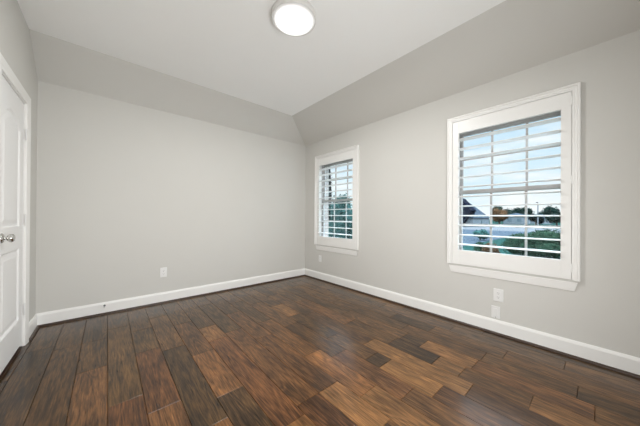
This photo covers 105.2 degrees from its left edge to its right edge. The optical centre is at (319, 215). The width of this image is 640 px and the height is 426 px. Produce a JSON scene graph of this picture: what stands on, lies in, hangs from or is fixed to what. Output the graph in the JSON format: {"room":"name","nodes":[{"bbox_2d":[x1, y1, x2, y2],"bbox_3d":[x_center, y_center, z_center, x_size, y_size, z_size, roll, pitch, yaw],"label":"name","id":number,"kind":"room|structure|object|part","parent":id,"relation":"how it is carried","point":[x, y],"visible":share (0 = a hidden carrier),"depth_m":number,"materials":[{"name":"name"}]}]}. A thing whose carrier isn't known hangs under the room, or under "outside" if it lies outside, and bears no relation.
{"room":"empty bedroom","nodes":[
{"label":"empty bedroom","id":0,"kind":"room"},
{"bbox_2d":[0,0,37,321],"bbox_3d":[-1.506,-0.295,0.831,0.120,2.910,4.450,0,0,-41],"label":"wall","id":1,"kind":"structure","parent":0,"point":[15,40],"depth_m":2.13,"materials":[{"name":"paint"}]},
{"bbox_2d":[0,346,21,379],"bbox_3d":[-2.347,1.107,1.789,0.106,0.004,0.667,0,0,-41],"label":"trim","id":2,"kind":"structure","parent":1,"relation":"attached to","point":[20,347],"depth_m":1.83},
{"bbox_2d":[0,76,26,373],"bbox_3d":[-2.295,0.066,1.838,0.096,2.020,0.667,0,0,-41],"label":"door","id":3,"kind":"structure","parent":1,"relation":"in","point":[12,107],"depth_m":1.83,"materials":[{"name":"white paint"}]},
{"bbox_3d":[-2.125,0.153,1.667,0.061,0.066,0.066,0,0,-41],"label":"knob","id":4,"kind":"part","parent":3,"relation":"part of","materials":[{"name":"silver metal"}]},
{"bbox_2d":[0,52,30,346],"bbox_3d":[-2.336,0.038,1.797,0.140,2.142,0.831,0,0,-41],"label":"door frame","id":5,"kind":"structure","parent":1,"relation":"attached to","point":[5,68],"depth_m":2.09,"materials":[{"name":"white paint"}]},
{"bbox_2d":[29,314,36,337],"bbox_3d":[-2.692,1.036,2.286,0.015,0.121,0.371,0,0,-41],"label":"baseboard","id":6,"kind":"structure","parent":1,"relation":"attached to","point":[33,323],"depth_m":2.30,"materials":[{"name":"white paint"}]},
{"bbox_2d":[29,325,38,340],"bbox_3d":[-2.680,1.099,2.296,0.018,0.018,0.371,0,0,-41],"label":"trim","id":7,"kind":"structure","parent":1,"relation":"attached to","point":[37,327],"depth_m":2.27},
{"bbox_2d":[29,29,304,145],"bbox_3d":[-1.429,-1.540,3.414,3.469,0.441,0.387,0,0,-41],"label":"ceiling","id":8,"kind":"structure","parent":0,"point":[59,62],"depth_m":2.87,"materials":[{"name":"paint"}]},
{"bbox_2d":[35,81,305,313],"bbox_3d":[-1.645,-0.276,3.558,3.489,2.890,0.150,0,0,-41],"label":"wall","id":9,"kind":"structure","parent":0,"point":[127,192],"depth_m":3.06,"materials":[{"name":"paint"}]},
{"bbox_2d":[160,267,166,276],"bbox_3d":[-2.008,0.727,3.139,0.074,0.122,0.009,0,0,-41],"label":"electrical outlet","id":10,"kind":"object","parent":9,"relation":"attached to","point":[163,271],"visible":1,"depth_m":3.14,"materials":[{"name":"white plastic"}]},
{"bbox_2d":[36,268,304,324],"bbox_3d":[-1.558,1.047,3.526,3.354,0.121,0.015,0,0,-41],"label":"baseboard","id":11,"kind":"structure","parent":9,"relation":"attached to","point":[86,310],"depth_m":3.05,"materials":[{"name":"white paint"}]},
{"bbox_2d":[38,275,304,326],"bbox_3d":[-1.542,1.110,3.518,3.339,0.018,0.018,0,0,-41],"label":"trim","id":12,"kind":"structure","parent":9,"relation":"attached to","point":[115,311],"depth_m":3.03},
{"bbox_2d":[17,0,505,115],"bbox_3d":[-0.270,-1.690,1.572,2.940,0.100,3.953,0,0,-41],"label":"ceiling","id":13,"kind":"structure","parent":0,"point":[235,48],"depth_m":2.24,"materials":[{"name":"paint"}]},
{"bbox_2d":[272,0,315,36],"bbox_3d":[-0.212,-1.606,1.998,0.360,0.066,0.360,0,0,-41],"label":"ceiling light","id":14,"kind":"object","parent":13,"relation":"attached to","point":[294,18],"visible":1,"depth_m":1.95,"materials":[{"name":"glass"}]},
{"bbox_2d":[0,276,639,425],"bbox_3d":[-0.523,1.149,1.601,4.343,0.060,4.320,0,0,-41],"label":"floor","id":15,"kind":"structure","parent":0,"point":[303,350],"depth_m":1.77,"materials":[{"name":"brown wood"}]},
{"bbox_2d":[325,167,462,249],"bbox_3d":[1.239,0.164,3.216,0.098,3.940,4.650,0,0,-41],"label":"brick","id":16,"kind":"object","parent":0,"point":[327,171],"visible":0.01,"depth_m":4.50,"materials":[{"name":"white"}]},
{"bbox_2d":[292,0,639,145],"bbox_3d":[0.915,-1.529,2.866,0.588,0.441,4.350,0,0,-41],"label":"ceiling","id":17,"kind":"structure","parent":0,"point":[510,37],"depth_m":2.24,"materials":[{"name":"paint"}]},
{"bbox_2d":[305,30,639,357],"bbox_3d":[1.143,-0.262,3.131,0.160,2.890,4.450,0,0,-41],"label":"wall","id":18,"kind":"structure","parent":0,"point":[403,156],"depth_m":2.25,"materials":[{"name":"paint"}]},
{"bbox_2d":[315,159,357,255],"bbox_3d":[0.305,-0.162,4.079,0.171,1.533,0.971,0,0,-41],"label":"window","id":19,"kind":"structure","parent":18,"relation":"in","point":[323,189],"depth_m":4.21,"materials":[{"name":"white paint"}]},
{"bbox_3d":[0.343,-0.232,4.112,0.070,1.393,0.896,0,0,-41],"label":"frame","id":20,"kind":"part","parent":19,"relation":"part of","materials":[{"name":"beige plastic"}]},
{"bbox_2d":[314,145,358,249],"bbox_3d":[0.254,-0.272,4.035,0.116,1.572,1.002,0,0,-41],"label":"plantation shutter","id":21,"kind":"object","parent":19,"relation":"attached to","point":[352,152],"visible":1,"depth_m":3.94,"materials":[{"name":"white paint"}]},
{"bbox_3d":[0.329,0.084,4.100,0.030,0.721,0.856,0,0,-41],"label":"sash","id":22,"kind":"part","parent":19,"relation":"part of","materials":[{"name":"beige plastic"}]},
{"bbox_3d":[0.356,-0.573,4.123,0.030,0.670,0.856,0,0,-41],"label":"sash","id":23,"kind":"part","parent":19,"relation":"part of","materials":[{"name":"beige plastic"}]},
{"bbox_2d":[305,268,639,374],"bbox_3d":[1.069,1.060,3.070,0.015,0.121,4.150,0,0,-41],"label":"baseboard","id":24,"kind":"structure","parent":18,"relation":"attached to","point":[625,362],"depth_m":2.27,"materials":[{"name":"white paint"}]},
{"bbox_2d":[305,275,639,378],"bbox_3d":[1.061,1.123,3.053,0.018,0.018,4.135,0,0,-41],"label":"trim","id":25,"kind":"structure","parent":18,"relation":"attached to","point":[414,308],"depth_m":2.26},
{"bbox_2d":[491,305,499,318],"bbox_3d":[1.693,0.929,2.358,0.008,0.115,0.070,0,0,-41],"label":"wall jack","id":26,"kind":"object","parent":18,"relation":"attached to","point":[495,310],"visible":1,"depth_m":2.35,"materials":[{"name":"white plastic"}]},
{"bbox_2d":[493,288,502,301],"bbox_3d":[1.707,0.762,2.343,0.009,0.119,0.080,0,0,-41],"label":"electrical outlet","id":27,"kind":"object","parent":18,"relation":"attached to","point":[497,293],"visible":1,"depth_m":2.34,"materials":[{"name":"white plastic"}]},
{"bbox_2d":[449,111,577,290],"bbox_3d":[1.793,-0.159,2.366,0.171,1.533,0.971,0,0,-41],"label":"window","id":28,"kind":"structure","parent":18,"relation":"in","point":[558,284],"depth_m":2.35,"materials":[{"name":"white paint"}]},
{"bbox_3d":[1.817,0.087,2.387,0.030,0.721,0.856,0,0,-41],"label":"sash","id":29,"kind":"part","parent":28,"relation":"part of","materials":[{"name":"beige plastic"}]},
{"bbox_3d":[1.845,-0.570,2.410,0.030,0.670,0.856,0,0,-41],"label":"sash","id":30,"kind":"part","parent":28,"relation":"part of","materials":[{"name":"beige plastic"}]},
{"bbox_3d":[1.832,-0.229,2.399,0.070,1.393,0.896,0,0,-41],"label":"frame","id":31,"kind":"part","parent":28,"relation":"part of","materials":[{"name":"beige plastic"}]},
{"bbox_2d":[447,82,580,281],"bbox_3d":[1.742,-0.269,2.321,0.116,1.572,1.002,0,0,-41],"label":"plantation shutter","id":32,"kind":"object","parent":28,"relation":"attached to","point":[565,99],"visible":1,"depth_m":2.17,"materials":[{"name":"white paint"}]},
{"label":"outside","id":33,"kind":"structure","parent":0,"visible":0},
{"bbox_2d":[463,229,529,245],"bbox_3d":[17.654,2.329,29.976,28.000,0.070,8.900,0,0,-41],"label":"driveway","id":34,"kind":"structure","parent":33,"point":[466,239],"depth_m":28.45,"materials":[{"name":"grey concrete"}]},
{"bbox_2d":[473,229,488,239],"bbox_3d":[14.797,1.733,22.401,1.570,1.121,1.106,0,0,-15],"label":"bush","id":35,"kind":"object","parent":34,"relation":"on","point":[482,231],"visible":0.81,"depth_m":22.20,"materials":[{"name":"green plant"}]},
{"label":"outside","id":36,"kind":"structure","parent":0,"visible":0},
{"bbox_2d":[328,218,560,258],"bbox_3d":[82.603,3.226,151.236,316.886,0.300,400.000,0,0,-41],"label":"lawn","id":37,"kind":"structure","parent":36,"point":[498,242],"depth_m":21.52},
{"bbox_2d":[328,169,331,230],"bbox_3d":[0.453,-1.819,18.534,1.092,8.035,1.182,0,0,-41],"label":"cypress tree","id":38,"kind":"object","parent":37,"relation":"on","point":[330,182],"visible":0.05,"depth_m":18.25,"materials":[{"name":"green plant"}]},
{"bbox_2d":[328,193,351,238],"bbox_3d":[1.404,0.452,13.855,1.939,3.531,2.038,0,0,-41],"label":"shrub","id":39,"kind":"object","parent":37,"relation":"on","point":[343,205],"visible":0.49,"depth_m":13.53,"materials":[{"name":"green plant"}]},
{"bbox_2d":[473,242,484,251],"bbox_3d":[8.963,1.824,13.533,0.726,0.814,0.844,0,0,-41],"label":"bush","id":40,"kind":"object","parent":37,"relation":"on","point":[476,248],"visible":0.48,"depth_m":13.50,"materials":[{"name":"green plant"}]},
{"bbox_2d":[482,243,500,252],"bbox_3d":[8.265,1.784,11.772,0.773,0.999,0.864,0,0,-41],"label":"bush","id":41,"kind":"object","parent":37,"relation":"on","point":[484,249],"visible":0.4,"depth_m":11.64,"materials":[{"name":"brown plant"}]},
{"bbox_2d":[492,206,502,222],"bbox_3d":[68.182,-0.581,92.506,6.281,6.810,5.734,0,0,-41],"label":"street tree","id":42,"kind":"object","parent":37,"relation":"on","point":[497,207],"visible":0.12,"depth_m":92.22,"materials":[{"name":"green plant"}]},
{"bbox_2d":[492,207,508,223],"bbox_3d":[55.868,-0.006,76.172,4.506,5.414,4.604,0,0,-41],"label":"street tree","id":43,"kind":"object","parent":37,"relation":"on","point":[496,211],"visible":0.91,"depth_m":75.39,"materials":[{"name":"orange plant"}]},
{"bbox_2d":[505,207,521,214],"bbox_3d":[78.081,-0.288,99.736,6.753,6.384,7.080,0,0,-41],"label":"street tree","id":44,"kind":"object","parent":37,"relation":"on","point":[517,209],"visible":0.29,"depth_m":98.07,"materials":[{"name":"green plant"}]},
{"bbox_2d":[503,213,529,223],"bbox_3d":[64.310,0.952,79.973,8.500,3.620,6.000,0,0,-41],"label":"house","id":45,"kind":"structure","parent":37,"relation":"on","point":[511,220],"depth_m":77.44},
{"bbox_2d":[520,207,534,214],"bbox_3d":[89.095,-0.454,107.409,8.797,6.890,8.532,0,0,-41],"label":"street tree","id":46,"kind":"object","parent":37,"relation":"on","point":[529,211],"visible":0.42,"depth_m":105.83,"materials":[{"name":"green plant"}]},
{"bbox_2d":[500,228,560,258],"bbox_3d":[10.491,1.462,11.982,1.500,1.758,2.776,0,0,-41],"label":"bush","id":47,"kind":"object","parent":37,"relation":"on","point":[511,242],"visible":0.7,"depth_m":11.57,"materials":[{"name":"green plant"}]},
{"bbox_2d":[528,214,544,224],"bbox_3d":[56.312,1.053,63.660,3.136,3.221,3.257,0,0,-41],"label":"street tree","id":48,"kind":"object","parent":37,"relation":"on","point":[533,219],"visible":0.71,"depth_m":62.93,"materials":[{"name":"green plant"}]},
{"bbox_2d":[530,214,550,223],"bbox_3d":[75.630,1.178,83.714,8.500,3.320,5.500,0,0,-41],"label":"house","id":49,"kind":"structure","parent":37,"relation":"on","point":[531,222],"depth_m":80.71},
{"bbox_2d":[542,205,560,225],"bbox_3d":[63.845,-0.064,66.459,6.097,5.559,5.733,0,0,-41],"label":"street tree","id":50,"kind":"object","parent":37,"relation":"on","point":[548,210],"visible":0.56,"depth_m":65.76,"materials":[{"name":"green plant"}]},
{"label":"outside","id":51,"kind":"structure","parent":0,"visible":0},
{"bbox_2d":[463,226,560,231],"bbox_3d":[10.088,2.474,88.243,37.000,0.070,400.000,0,0,-41],"label":"street","id":52,"kind":"structure","parent":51,"point":[480,227],"depth_m":45.65,"materials":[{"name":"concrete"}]},
{"bbox_2d":[463,198,489,226],"bbox_3d":[34.465,-1.084,59.873,12.950,7.220,9.100,0,0,-41],"label":"house","id":53,"kind":"structure","parent":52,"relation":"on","point":[466,210],"depth_m":54.12,"materials":[{"name":"grey"}]},
{"bbox_2d":[536,202,538,224],"bbox_3d":[53.055,-0.318,59.730,1.840,5.900,0.360,0,0,-41],"label":"street light","id":54,"kind":"object","parent":52,"relation":"on","point":[536,202],"visible":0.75,"depth_m":60.18,"materials":[{"name":"metal"}]}
]}

